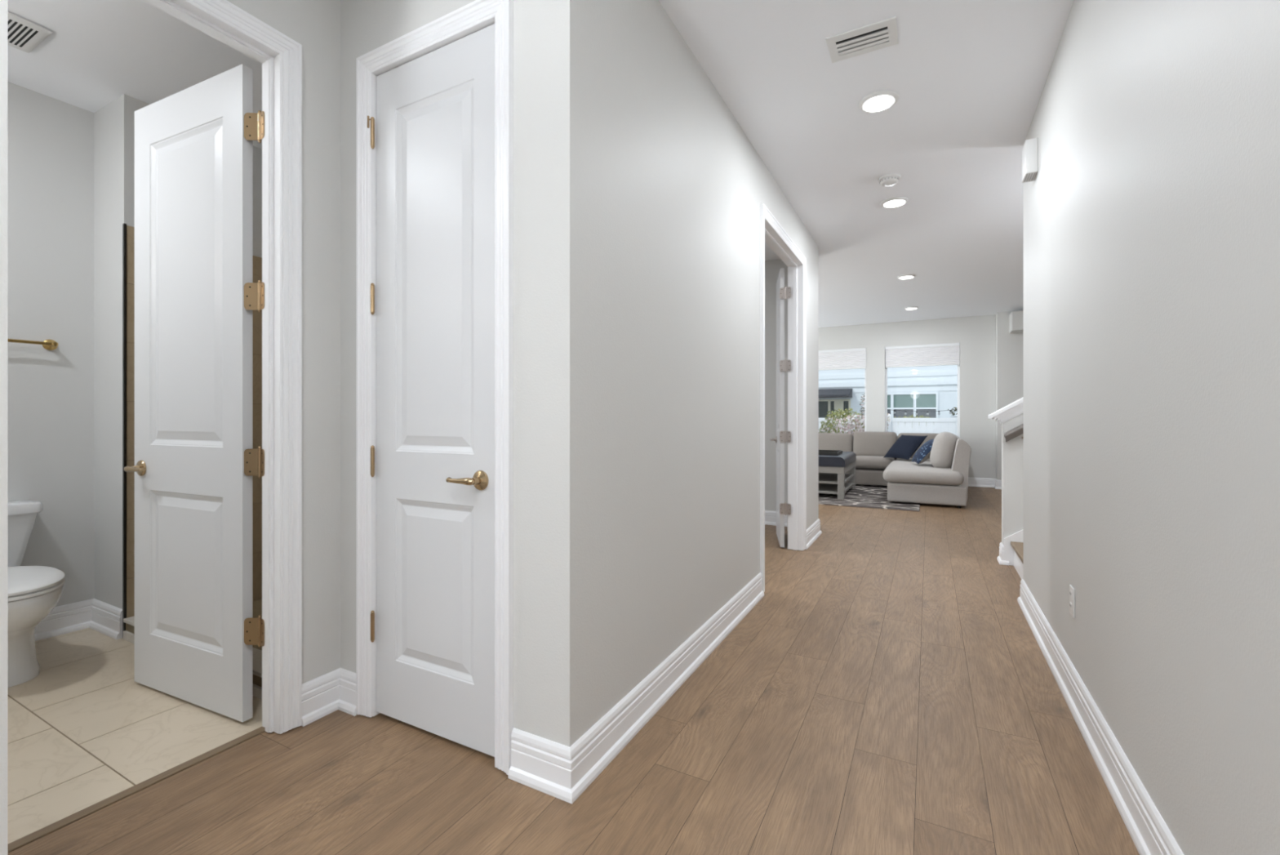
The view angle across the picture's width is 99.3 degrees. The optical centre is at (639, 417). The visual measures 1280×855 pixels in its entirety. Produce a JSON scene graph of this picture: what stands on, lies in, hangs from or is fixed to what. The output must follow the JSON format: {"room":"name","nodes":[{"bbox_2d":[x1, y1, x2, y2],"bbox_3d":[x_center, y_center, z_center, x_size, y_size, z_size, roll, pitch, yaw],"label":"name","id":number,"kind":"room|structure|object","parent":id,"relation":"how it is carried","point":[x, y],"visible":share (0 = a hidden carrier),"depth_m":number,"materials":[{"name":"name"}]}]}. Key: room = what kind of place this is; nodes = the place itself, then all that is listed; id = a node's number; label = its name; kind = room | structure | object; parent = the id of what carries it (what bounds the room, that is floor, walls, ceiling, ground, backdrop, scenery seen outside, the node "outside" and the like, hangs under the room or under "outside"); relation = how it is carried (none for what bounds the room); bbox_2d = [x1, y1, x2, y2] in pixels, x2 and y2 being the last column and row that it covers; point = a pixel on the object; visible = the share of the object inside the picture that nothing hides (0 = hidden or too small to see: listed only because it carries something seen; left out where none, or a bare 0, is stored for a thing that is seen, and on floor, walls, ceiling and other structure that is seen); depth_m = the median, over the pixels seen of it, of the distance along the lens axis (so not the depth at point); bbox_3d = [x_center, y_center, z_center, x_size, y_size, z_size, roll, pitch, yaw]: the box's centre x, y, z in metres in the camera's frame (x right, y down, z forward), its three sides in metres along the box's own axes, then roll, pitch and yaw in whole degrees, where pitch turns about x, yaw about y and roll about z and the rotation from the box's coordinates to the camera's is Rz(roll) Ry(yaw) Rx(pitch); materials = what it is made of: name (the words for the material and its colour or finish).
{"room":"home hallway","nodes":[
{"label":"home hallway","id":0,"kind":"room"},
{"bbox_2d":[0,0,7,854],"bbox_3d":[-2.098,-0.265,-0.167,0.570,2.805,2.937,0,0,28],"label":"wall","id":1,"kind":"structure","parent":0,"point":[3,3],"depth_m":0.99,"materials":[{"name":"paint"}]},
{"bbox_2d":[7,81,93,606],"bbox_3d":[-2.627,-0.265,1.683,2.100,2.805,1.950,0,0,28],"label":"wall","id":2,"kind":"structure","parent":0,"point":[51,140],"depth_m":2.84,"materials":[{"name":"paint"}]},
{"bbox_2d":[7,338,57,350],"bbox_3d":[-3.180,-0.377,2.543,0.078,0.056,0.666,0,0,28],"label":"towel bar","id":3,"kind":"object","parent":2,"relation":"attached to","point":[49,344],"visible":1,"depth_m":2.77,"materials":[{"name":"gold metal"}]},
{"bbox_2d":[122,223,126,638],"bbox_3d":[-2.657,0.070,2.804,0.017,2.134,0.010,0,0,28],"label":"trim","id":4,"kind":"structure","parent":2,"relation":"attached to","point":[124,225],"depth_m":2.80,"materials":[{"name":"black"}]},
{"bbox_2d":[7,627,262,844],"bbox_3d":[-2.527,1.143,1.851,1.875,0.010,1.825,0,0,28],"label":"floor tile","id":5,"kind":"structure","parent":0,"point":[74,666],"depth_m":1.98,"materials":[{"name":"beige tile"}]},
{"bbox_2d":[7,499,65,687],"bbox_3d":[-2.840,0.774,2.374,0.834,0.728,0.444,0,0,28],"label":"toilet","id":6,"kind":"object","parent":5,"relation":"on","point":[33,592],"visible":0.88,"depth_m":2.33,"materials":[{"name":"white ceramic"}]},
{"bbox_2d":[123,615,262,699],"bbox_3d":[-1.972,1.085,2.500,1.476,0.106,0.123,0,0,28],"label":"shower curb","id":7,"kind":"object","parent":5,"relation":"on","point":[129,633],"visible":0.2,"depth_m":2.31,"materials":[{"name":"beige tile"}]},
{"bbox_2d":[93,93,262,608],"bbox_3d":[-2.687,-0.265,3.283,0.495,2.805,0.820,0,0,28],"label":"wall","id":8,"kind":"structure","parent":0,"point":[113,123],"depth_m":2.89,"materials":[{"name":"paint"}]},
{"bbox_2d":[34,598,122,640],"bbox_3d":[-3.258,1.065,2.086,0.368,0.146,1.830,0,0,28],"label":"baseboard","id":9,"kind":"structure","parent":8,"relation":"attached to","point":[104,618],"depth_m":2.87,"materials":[{"name":"wood"}]},
{"bbox_2d":[126,225,262,578],"bbox_3d":[-1.805,-0.077,2.819,1.500,2.430,0.814,0,0,28],"label":"wall","id":10,"kind":"structure","parent":0,"point":[128,225],"depth_m":2.83,"materials":[{"name":"brown"}]},
{"bbox_2d":[126,225,262,617],"bbox_3d":[-1.804,-0.077,2.819,1.500,2.428,0.813,0,0,28],"label":"shower tile","id":11,"kind":"structure","parent":10,"relation":"attached to","point":[256,261],"depth_m":2.83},
{"bbox_2d":[226,0,340,683],"bbox_3d":[-1.362,-0.265,1.940,0.105,2.805,1.950,0,0,28],"label":"wall","id":12,"kind":"structure","parent":0,"point":[314,24],"depth_m":2.08,"materials":[{"name":"paint"}]},
{"bbox_2d":[123,64,264,721],"bbox_3d":[-1.762,-0.089,2.159,0.844,2.425,0.157,0,0,24],"label":"door","id":13,"kind":"structure","parent":12,"relation":"in","point":[196,295],"depth_m":2.13,"materials":[{"name":"wood"}]},
{"bbox_2d":[142,0,302,733],"bbox_3d":[-1.513,-0.118,1.631,0.127,2.504,0.908,0,0,28],"label":"door frame","id":14,"kind":"structure","parent":12,"relation":"attached to","point":[280,56],"depth_m":1.96,"materials":[{"name":"wood"}]},
{"bbox_2d":[301,667,356,726],"bbox_3d":[-1.169,1.065,2.055,0.128,0.146,0.161,0,0,28],"label":"baseboard","id":15,"kind":"structure","parent":12,"relation":"attached to","point":[329,692],"depth_m":2.09,"materials":[{"name":"wood"}]},
{"bbox_2d":[340,0,591,746],"bbox_3d":[-0.671,-0.265,1.950,1.105,2.805,0.120,0,0,28],"label":"wall","id":16,"kind":"structure","parent":0,"point":[553,38],"depth_m":1.71,"materials":[{"name":"paint"}]},
{"bbox_2d":[367,23,494,756],"bbox_3d":[-0.747,-0.089,1.919,0.630,2.414,0.096,0,0,28],"label":"door","id":17,"kind":"structure","parent":16,"relation":"in","point":[435,110],"depth_m":1.92,"materials":[{"name":"wood"}]},
{"bbox_2d":[355,0,513,774],"bbox_3d":[-0.716,-0.118,1.962,0.756,2.504,0.142,0,0,28],"label":"door frame","id":18,"kind":"structure","parent":16,"relation":"attached to","point":[471,18],"depth_m":1.88,"materials":[{"name":"wood"}]},
{"bbox_2d":[7,0,1073,327],"bbox_3d":[1.655,-1.727,3.650,8.900,0.120,13.400,0,0,28],"label":"ceiling","id":19,"kind":"structure","parent":0,"point":[968,77],"depth_m":2.84,"materials":[{"name":"paint"}]},
{"bbox_2d":[7,11,52,53],"bbox_3d":[-2.721,-1.659,2.285,0.285,0.015,0.285,0,0,28],"label":"exhaust fan","id":20,"kind":"object","parent":19,"relation":"attached to","point":[25,35],"visible":0.88,"depth_m":2.34,"materials":[{"name":"white plastic"}]},
{"bbox_2d":[7,19,38,47],"bbox_3d":[-2.721,-1.653,2.285,0.210,0.002,0.217,0,0,28],"label":"grille","id":21,"kind":"object","parent":20,"relation":"attached to","point":[20,34],"depth_m":2.35,"materials":[{"name":"white"}]},
{"bbox_2d":[826,16,897,62],"bbox_3d":[0.983,-1.663,2.405,0.280,0.007,0.180,0,0,28],"label":"ceiling vent","id":22,"kind":"object","parent":19,"relation":"in","point":[881,34],"visible":1,"depth_m":2.40,"materials":[{"name":"white plastic"}]},
{"bbox_2d":[857,89,898,112],"bbox_3d":[1.257,-1.659,2.869,0.196,0.016,0.196,0,0,28],"label":"recessed light","id":23,"kind":"object","parent":19,"relation":"in","point":[881,100],"visible":1,"depth_m":2.85,"materials":[{"name":"white plastic"}]},
{"bbox_2d":[862,95,893,111],"bbox_3d":[1.257,-1.652,2.869,0.152,0.002,0.152,0,0,28],"label":"diffuser","id":24,"kind":"object","parent":23,"relation":"attached to","point":[870,103],"depth_m":2.86,"materials":[{"name":"white plastic"}]},
{"bbox_2d":[878,173,900,186],"bbox_3d":[1.735,-1.645,3.789,0.140,0.044,0.140,0,0,28],"label":"smoke detector","id":25,"kind":"object","parent":19,"relation":"attached to","point":[889,180],"visible":1,"depth_m":3.75,"materials":[{"name":"white plastic"}]},
{"bbox_2d":[880,196,908,208],"bbox_3d":[1.969,-1.659,4.210,0.196,0.016,0.196,0,0,28],"label":"recessed light","id":26,"kind":"object","parent":19,"relation":"in","point":[895,202],"visible":1,"depth_m":4.19,"materials":[{"name":"white plastic"}]},
{"bbox_2d":[884,200,905,207],"bbox_3d":[1.969,-1.652,4.210,0.152,0.002,0.152,0,0,28],"label":"diffuser","id":27,"kind":"object","parent":26,"relation":"attached to","point":[887,203],"depth_m":4.20,"materials":[{"name":"white plastic"}]},
{"bbox_2d":[897,274,915,279],"bbox_3d":[3.153,-1.659,6.440,0.196,0.016,0.196,0,0,28],"label":"recessed light","id":28,"kind":"object","parent":19,"relation":"in","point":[906,276],"visible":1,"depth_m":6.41,"materials":[{"name":"white plastic"}]},
{"bbox_2d":[899,275,913,279],"bbox_3d":[3.153,-1.652,6.440,0.152,0.002,0.152,0,0,28],"label":"diffuser","id":29,"kind":"object","parent":28,"relation":"attached to","point":[900,277],"depth_m":6.41,"materials":[{"name":"white plastic"}]},
{"bbox_2d":[904,306,918,310],"bbox_3d":[4.132,-1.659,8.285,0.196,0.016,0.196,0,0,28],"label":"recessed light","id":30,"kind":"object","parent":19,"relation":"in","point":[907,308],"visible":1,"depth_m":8.24,"materials":[{"name":"white"}]},
{"bbox_2d":[7,486,1139,854],"bbox_3d":[1.653,1.138,3.594,8.739,0.001,13.099,0,0,28],"label":"floor","id":31,"kind":"structure","parent":0,"point":[878,810],"depth_m":1.77,"materials":[{"name":"brown wood"}]},
{"bbox_2d":[7,726,265,853],"bbox_3d":[-1.556,1.139,1.647,0.038,0.009,0.780,0,0,28],"label":"threshold","id":32,"kind":"object","parent":31,"relation":"on","point":[38,833],"visible":0.76,"depth_m":1.64,"materials":[{"name":"brown wood"}]},
{"bbox_2d":[818,484,919,511],"bbox_3d":[2.443,1.132,8.547,3.500,0.011,2.610,0,0,28],"label":"area rug","id":33,"kind":"object","parent":31,"relation":"on","point":[863,495],"visible":0.18,"depth_m":7.40,"materials":[{"name":"grey fabric"}]},
{"bbox_2d":[818,451,856,499],"bbox_3d":[2.574,0.835,8.314,1.220,0.582,1.336,0,0,28],"label":"coffee table","id":34,"kind":"object","parent":33,"relation":"on","point":[833,478],"visible":0.44,"depth_m":7.62,"materials":[{"name":"grey wood"}]},
{"bbox_2d":[818,449,842,455],"bbox_3d":[2.637,0.520,8.167,0.700,0.045,0.500,0,0,28],"label":"serving tray","id":35,"kind":"object","parent":34,"relation":"on","point":[836,452],"visible":0.41,"depth_m":7.89,"materials":[{"name":"black"}]},
{"bbox_2d":[818,482,853,493],"bbox_3d":[2.574,1.050,8.314,1.160,0.032,1.220,0,0,28],"label":"shelf","id":36,"kind":"object","parent":34,"relation":"attached to","point":[828,488],"depth_m":7.98,"materials":[{"name":"grey wood"}]},
{"bbox_2d":[818,472,853,484],"bbox_3d":[2.574,0.909,8.314,1.160,0.032,1.220,0,0,28],"label":"shelf","id":37,"kind":"object","parent":34,"relation":"attached to","point":[824,477],"depth_m":8.03,"materials":[{"name":"grey wood"}]},
{"bbox_2d":[818,431,971,507],"bbox_3d":[2.793,0.669,8.837,4.287,0.938,2.630,0,0,28],"label":"sectional sofa","id":38,"kind":"object","parent":31,"relation":"on","point":[942,478],"visible":0.56,"depth_m":7.17,"materials":[{"name":"grey fabric"}]},
{"bbox_2d":[818,432,853,451],"bbox_3d":[3.375,0.503,9.666,0.758,0.447,0.275,0,-9,28],"label":"cushion","id":39,"kind":"object","parent":38,"relation":"on","point":[827,441],"depth_m":9.51,"materials":[{"name":"beige fabric"}]},
{"bbox_2d":[853,431,897,456],"bbox_3d":[4.023,0.473,9.322,0.685,0.447,0.275,0,-9,28],"label":"cushion","id":40,"kind":"object","parent":38,"relation":"on","point":[864,443],"depth_m":9.22,"materials":[{"name":"beige fabric"}]},
{"bbox_2d":[855,455,895,468],"bbox_3d":[3.907,0.743,9.134,0.665,0.187,0.775,0,0,28],"label":"seat cushion","id":41,"kind":"object","parent":38,"relation":"on","point":[862,461],"depth_m":8.81,"materials":[{"name":"beige fabric"}]},
{"bbox_2d":[884,434,927,459],"bbox_3d":[4.173,0.463,8.563,0.375,0.364,0.520,0,0,-18],"label":"throw pillow","id":42,"kind":"object","parent":38,"relation":"on","point":[905,446],"visible":1,"depth_m":8.46,"materials":[{"name":"blue fabric"}]},
{"bbox_2d":[895,457,929,461],"bbox_3d":[4.621,0.753,8.812,0.860,0.170,0.720,0,0,28],"label":"seat cushion","id":43,"kind":"object","parent":38,"relation":"on","point":[896,459],"depth_m":8.68,"materials":[{"name":"beige fabric"}]},
{"bbox_2d":[897,432,938,458],"bbox_3d":[4.633,0.488,8.998,0.655,0.447,0.275,0,-9,28],"label":"cushion","id":44,"kind":"object","parent":38,"relation":"on","point":[930,436],"depth_m":8.89,"materials":[{"name":"beige fabric"}]},
{"bbox_2d":[911,438,933,463],"bbox_3d":[4.002,0.473,7.612,0.296,0.335,0.440,0,0,16],"label":"throw pillow","id":45,"kind":"object","parent":38,"relation":"on","point":[922,455],"visible":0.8,"depth_m":7.48,"materials":[{"name":"blue fabric"}]},
{"bbox_2d":[882,460,964,485],"bbox_3d":[4.004,0.766,7.702,0.953,0.194,1.761,0,0,28],"label":"seat cushion","id":46,"kind":"object","parent":38,"relation":"on","point":[897,473],"depth_m":7.01,"materials":[{"name":"beige fabric"}]},
{"bbox_2d":[929,431,957,467],"bbox_3d":[4.158,0.453,7.439,0.317,0.510,0.632,15,7,27],"label":"cushion","id":47,"kind":"object","parent":38,"relation":"on","point":[943,449],"depth_m":7.18,"materials":[{"name":"beige fabric"}]},
{"bbox_2d":[1010,541,1023,579],"bbox_3d":[3.627,0.390,3.219,2.282,1.495,0.977,0,0,28],"label":"staircase","id":48,"kind":"structure","parent":31,"relation":"on","point":[1018,547],"depth_m":3.95,"materials":[{"name":"wood"}]},
{"bbox_2d":[591,0,818,725],"bbox_3d":[0.744,-0.265,3.566,0.120,2.805,4.062,0,0,28],"label":"wall","id":49,"kind":"structure","parent":0,"point":[679,188],"depth_m":2.24,"materials":[{"name":"paint"}]},
{"bbox_2d":[507,572,764,803],"bbox_3d":[0.189,1.065,2.595,0.244,0.146,2.119,0,0,28],"label":"baseboard","id":50,"kind":"structure","parent":49,"relation":"attached to","point":[562,771],"depth_m":1.85,"materials":[{"name":"wood"}]},
{"bbox_2d":[769,267,791,546],"bbox_3d":[1.286,-0.084,4.988,0.157,2.420,0.625,0,0,11],"label":"door","id":51,"kind":"structure","parent":49,"relation":"in","point":[782,436],"depth_m":4.72,"materials":[{"name":"wood"}]},
{"bbox_2d":[760,203,806,591],"bbox_3d":[1.049,-0.118,4.117,0.142,2.504,1.373,0,0,28],"label":"door frame","id":52,"kind":"structure","parent":49,"relation":"attached to","point":[771,233],"depth_m":4.65,"materials":[{"name":"wood"}]},
{"bbox_2d":[804,518,822,549],"bbox_3d":[1.548,1.065,5.051,0.147,0.146,0.740,0,0,28],"label":"baseboard","id":53,"kind":"structure","parent":49,"relation":"attached to","point":[813,531],"depth_m":5.01,"materials":[{"name":"wood"}]},
{"bbox_2d":[764,258,787,511],"bbox_3d":[0.157,-0.265,6.353,3.520,2.805,0.370,0,0,28],"label":"wall","id":54,"kind":"structure","parent":0,"point":[772,268],"depth_m":5.77,"materials":[{"name":"paint"}]},
{"bbox_2d":[764,510,787,526],"bbox_3d":[0.102,1.065,6.440,3.340,0.146,0.027,0,0,28],"label":"baseboard","id":55,"kind":"structure","parent":54,"relation":"attached to","point":[770,516],"depth_m":5.75,"materials":[{"name":"wood"}]},
{"bbox_2d":[818,314,995,478],"bbox_3d":[3.350,-0.265,10.189,5.563,2.805,0.140,0,0,28],"label":"wall","id":56,"kind":"structure","parent":0,"point":[975,335],"depth_m":9.05,"materials":[{"name":"paint"}]},
{"bbox_2d":[818,347,866,369],"bbox_3d":[3.561,-1.063,10.030,1.136,0.366,0.047,0,0,28],"label":"window shade","id":57,"kind":"object","parent":56,"relation":"attached to","point":[845,358],"visible":0.67,"depth_m":9.94,"materials":[{"name":"white fabric"}]},
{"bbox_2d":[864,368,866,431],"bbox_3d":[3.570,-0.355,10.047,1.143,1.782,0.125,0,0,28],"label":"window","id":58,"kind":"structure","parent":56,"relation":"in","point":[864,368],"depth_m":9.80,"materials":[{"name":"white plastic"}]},
{"bbox_2d":[884,345,959,437],"bbox_3d":[4.846,-0.355,9.369,1.144,1.782,0.125,0,0,28],"label":"window","id":59,"kind":"structure","parent":56,"relation":"in","point":[958,366],"depth_m":9.12,"materials":[{"name":"white plastic"}]},
{"bbox_2d":[884,342,959,367],"bbox_3d":[4.837,-1.063,9.352,1.137,0.366,0.047,0,0,28],"label":"window shade","id":60,"kind":"object","parent":59,"relation":"attached to","point":[948,353],"visible":1,"depth_m":9.33,"materials":[{"name":"white fabric"}]},
{"bbox_2d":[968,477,1001,488],"bbox_3d":[4.605,1.065,9.314,8.600,0.146,0.227,0,0,28],"label":"baseboard","id":61,"kind":"structure","parent":56,"relation":"attached to","point":[972,482],"depth_m":8.88,"materials":[{"name":"wood"}]},
{"bbox_2d":[995,310,1023,479],"bbox_3d":[7.145,-0.265,8.061,3.137,2.805,0.340,0,0,28],"label":"wall","id":62,"kind":"structure","parent":0,"point":[1009,346],"depth_m":8.59,"materials":[{"name":"paint"}]},
{"bbox_2d":[1008,311,1023,333],"bbox_3d":[7.053,-1.464,7.719,2.980,0.285,0.350,0,0,28],"label":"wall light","id":63,"kind":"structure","parent":62,"relation":"attached to","point":[1015,317],"depth_m":8.25,"materials":[{"name":"paint"}]},
{"bbox_2d":[1001,412,1023,544],"bbox_3d":[4.388,-0.265,3.456,3.489,2.805,0.120,0,0,28],"label":"wall","id":64,"kind":"structure","parent":0,"point":[1012,450],"depth_m":4.19,"materials":[{"name":"paint"}]},
{"bbox_2d":[996,542,1008,564],"bbox_3d":[4.332,1.065,3.486,3.416,0.146,0.175,0,0,28],"label":"baseboard","id":65,"kind":"structure","parent":64,"relation":"attached to","point":[1000,558],"depth_m":4.21,"materials":[{"name":"wood"}]},
{"bbox_2d":[987,396,1023,422],"bbox_3d":[3.936,-0.790,3.696,2.636,1.673,0.220,0,0,28],"label":"trim","id":66,"kind":"structure","parent":64,"relation":"attached to","point":[1015,408],"depth_m":4.18,"materials":[{"name":"wood"}]},
{"bbox_2d":[1003,528,1023,565],"bbox_3d":[4.180,0.018,3.489,3.088,2.240,0.016,0,0,28],"label":"trim","id":67,"kind":"structure","parent":64,"relation":"attached to","point":[1018,536],"depth_m":4.18,"materials":[{"name":"wood"}]},
{"bbox_2d":[1004,423,1023,441],"bbox_3d":[3.764,-0.517,3.665,2.188,1.411,0.094,0,0,28],"label":"handrail","id":68,"kind":"object","parent":64,"relation":"attached to","point":[1017,431],"visible":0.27,"depth_m":4.11,"materials":[{"name":"grey wood"}]},
{"bbox_2d":[1023,0,1279,854],"bbox_3d":[0.845,-0.265,0.372,0.120,2.805,6.650,0,0,28],"label":"wall","id":69,"kind":"structure","parent":0,"point":[1152,202],"depth_m":1.34,"materials":[{"name":"paint"}]},
{"bbox_2d":[1022,137,1037,182],"bbox_3d":[2.121,-1.395,2.961,0.054,0.181,0.136,0,0,28],"label":"door chime","id":70,"kind":"object","parent":69,"relation":"attached to","point":[1029,151],"visible":1,"depth_m":2.91,"materials":[{"name":"white plastic"}]},
{"bbox_2d":[1069,584,1075,617],"bbox_3d":[1.735,0.738,2.187,0.008,0.116,0.072,0,0,28],"label":"wall outlet","id":71,"kind":"object","parent":69,"relation":"attached to","point":[1072,590],"visible":1,"depth_m":2.17,"materials":[{"name":"white plastic"}]},
{"bbox_2d":[1070,601,1072,611],"bbox_3d":[1.734,0.762,2.187,0.004,0.034,0.034,0,0,28],"label":"receptacle","id":72,"kind":"object","parent":71,"relation":"attached to","point":[1071,602],"depth_m":2.18,"materials":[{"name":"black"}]},
{"bbox_2d":[1070,590,1072,599],"bbox_3d":[1.734,0.714,2.187,0.004,0.034,0.034,0,0,28],"label":"receptacle","id":73,"kind":"object","parent":71,"relation":"attached to","point":[1071,591],"depth_m":2.18,"materials":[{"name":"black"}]},
{"bbox_2d":[1017,578,1184,854],"bbox_3d":[0.841,1.065,0.458,0.087,0.146,6.557,0,0,28],"label":"baseboard","id":74,"kind":"structure","parent":69,"relation":"attached to","point":[1148,829],"depth_m":1.74,"materials":[{"name":"wood"}]},
{"label":"outside","id":75,"kind":"structure","parent":0,"visible":0},
{"bbox_3d":[5.212,1.438,11.951,42.000,0.100,54.000,0,0,28],"label":"ground","id":76,"kind":"structure","parent":75,"visible":0},
{"bbox_2d":[818,416,839,432],"bbox_3d":[4.000,0.680,11.518,0.477,1.420,0.523,0,0,28],"label":"leafy shrub","id":77,"kind":"object","parent":76,"relation":"on","point":[832,428],"visible":0.5,"depth_m":11.46,"materials":[{"name":"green plant"}]},
{"bbox_2d":[825,408,862,432],"bbox_3d":[5.001,0.576,13.319,0.912,1.630,0.615,0,0,28],"label":"leafy shrub","id":78,"kind":"object","parent":76,"relation":"on","point":[842,414],"visible":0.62,"depth_m":13.27,"materials":[{"name":"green plant"}]},
{"bbox_2d":[835,413,864,435],"bbox_3d":[4.802,0.656,12.053,1.020,1.473,0.799,0,0,28],"label":"flowering shrub","id":79,"kind":"object","parent":76,"relation":"on","point":[849,426],"visible":0.41,"depth_m":12.00,"materials":[{"name":"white plant"}]},
{"bbox_2d":[859,394,864,428],"bbox_3d":[5.228,0.387,12.619,0.271,2.003,0.307,0,0,9],"label":"shrub","id":80,"kind":"object","parent":76,"relation":"on","point":[862,399],"visible":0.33,"depth_m":12.62,"materials":[{"name":"green plant"}]},
{"bbox_2d":[818,364,957,434],"bbox_3d":[6.564,-1.862,15.564,21.000,6.500,1.150,0,0,28],"label":"house","id":81,"kind":"structure","parent":76,"relation":"on","point":[925,388],"depth_m":15.31,"materials":[{"name":"paint"}]},
{"bbox_2d":[818,413,957,435],"bbox_3d":[6.684,0.643,12.868,8.980,1.490,0.120,0,0,28],"label":"vinyl fence","id":82,"kind":"object","parent":76,"relation":"on","point":[930,425],"visible":0.08,"depth_m":12.87,"materials":[{"name":"white plastic"}]},
{"bbox_2d":[887,412,890,428],"bbox_3d":[5.310,0.632,11.778,0.213,1.513,0.331,0,0,28],"label":"flowering shrub","id":83,"kind":"object","parent":76,"relation":"on","point":[888,417],"visible":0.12,"depth_m":11.71,"materials":[{"name":"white plant"}]},
{"bbox_2d":[904,410,919,414],"bbox_3d":[5.544,-0.094,11.096,0.253,0.067,0.044,0,0,28],"label":"string lights","id":84,"kind":"object","parent":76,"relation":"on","point":[905,413],"depth_m":11.08},
{"bbox_2d":[894,414,934,427],"bbox_3d":[7.004,0.656,13.946,1.227,1.473,0.611,0,0,28],"label":"hedge","id":85,"kind":"object","parent":76,"relation":"on","point":[911,416],"visible":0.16,"depth_m":13.91,"materials":[{"name":"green plant"}]},
{"bbox_2d":[924,410,940,415],"bbox_3d":[5.868,-0.085,10.924,0.274,0.082,0.044,0,0,28],"label":"string lights","id":86,"kind":"object","parent":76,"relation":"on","point":[927,413],"depth_m":10.92},
{"bbox_2d":[947,407,957,417],"bbox_3d":[6.769,0.288,11.094,0.853,2.202,0.459,0,0,28],"label":"tree","id":87,"kind":"object","parent":76,"relation":"on","point":[953,411],"visible":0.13,"depth_m":11.26,"materials":[{"name":"green plant"}]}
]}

